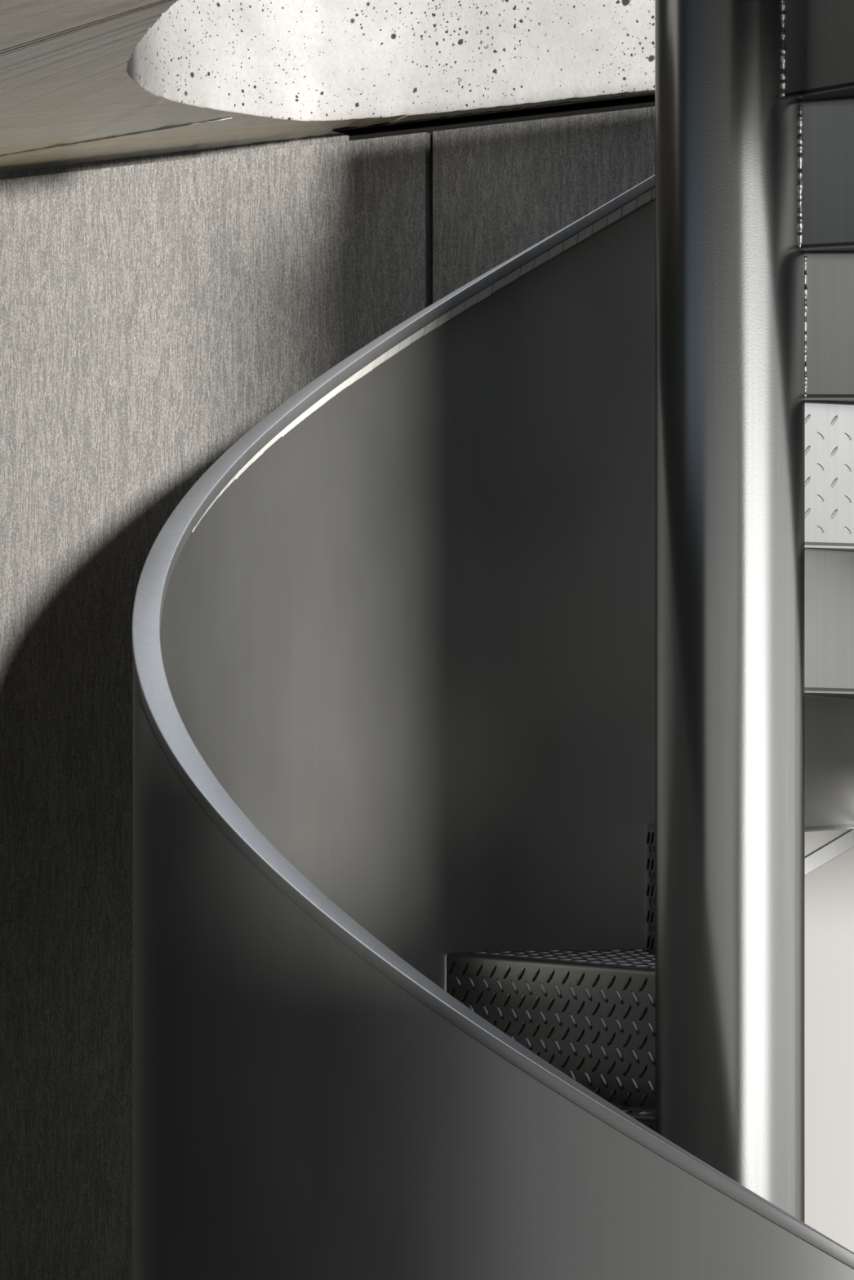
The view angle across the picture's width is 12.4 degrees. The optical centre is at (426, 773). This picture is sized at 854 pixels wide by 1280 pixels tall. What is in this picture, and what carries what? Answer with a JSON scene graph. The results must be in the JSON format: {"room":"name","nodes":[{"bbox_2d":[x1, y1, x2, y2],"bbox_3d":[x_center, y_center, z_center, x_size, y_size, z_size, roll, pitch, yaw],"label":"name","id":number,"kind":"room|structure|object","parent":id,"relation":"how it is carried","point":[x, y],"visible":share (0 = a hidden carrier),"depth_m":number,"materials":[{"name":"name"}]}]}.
{"room":"spiral staircase","nodes":[
{"label":"spiral staircase","id":0,"kind":"room"},
{"bbox_2d":[0,0,654,172],"bbox_3d":[0.420,-1.273,6.579,4.920,0.430,3.051,0,0,0],"label":"ceiling","id":1,"kind":"structure","parent":0,"point":[72,71],"depth_m":6.25,"materials":[{"name":"white concrete"}]},
{"bbox_2d":[349,100,654,140],"bbox_3d":[-0.137,0.431,6.562,3.783,2.985,0.111,0,0,34],"label":"wall","id":2,"kind":"structure","parent":0,"point":[428,129],"depth_m":6.32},
{"bbox_2d":[0,116,232,156],"bbox_3d":[-0.663,-1.057,6.651,0.956,0.004,0.005,0,0,43],"label":"trim","id":3,"kind":"structure","parent":2,"relation":"attached to","point":[227,117],"depth_m":6.51,"materials":[{"name":"metal"}]},
{"bbox_2d":[0,133,349,179],"bbox_3d":[-0.918,-1.042,7.026,1.910,0.036,0.008,0,0,34],"label":"trim","id":4,"kind":"structure","parent":2,"relation":"attached to","point":[331,138],"depth_m":6.68,"materials":[{"name":"metal"}]},
{"bbox_2d":[0,132,432,1279],"bbox_3d":[-0.861,0.436,6.948,2.098,2.948,0.024,0,0,34],"label":"panel","id":5,"kind":"object","parent":2,"relation":"attached to","point":[153,315],"visible":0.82,"depth_m":6.73,"materials":[{"name":"metal"}]},
{"bbox_2d":[332,93,654,134],"bbox_3d":[0.552,-1.058,5.992,1.685,0.004,0.046,0,0,34],"label":"trim","id":6,"kind":"structure","parent":2,"relation":"attached to","point":[620,100],"depth_m":6.29,"materials":[{"name":"black"}]},
{"bbox_2d":[432,106,654,303],"bbox_3d":[0.224,0.436,6.203,0.505,2.948,0.024,0,0,34],"label":"panel","id":7,"kind":"object","parent":2,"relation":"attached to","point":[500,190],"visible":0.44,"depth_m":6.24,"materials":[{"name":"metal"}]},
{"bbox_2d":[804,847,853,1252],"bbox_3d":[0.874,0.436,5.756,1.046,2.948,0.024,0,0,34],"label":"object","id":8,"kind":"structure","parent":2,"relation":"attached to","point":[828,888],"depth_m":5.92,"materials":[{"name":"white paint"}]},
{"bbox_3d":[1.841,1.976,3.084,7.346,0.104,9.633,0,0,0],"label":"floor","id":9,"kind":"structure","parent":0,"visible":0},
{"bbox_2d":[132,0,853,1279],"bbox_3d":[0.474,-0.028,4.907,1.693,3.918,1.679,0,0,0],"label":"spiral staircase","id":10,"kind":"structure","parent":9,"relation":"on","point":[493,687],"depth_m":4.95,"materials":[{"name":"grey metal"}]}
]}

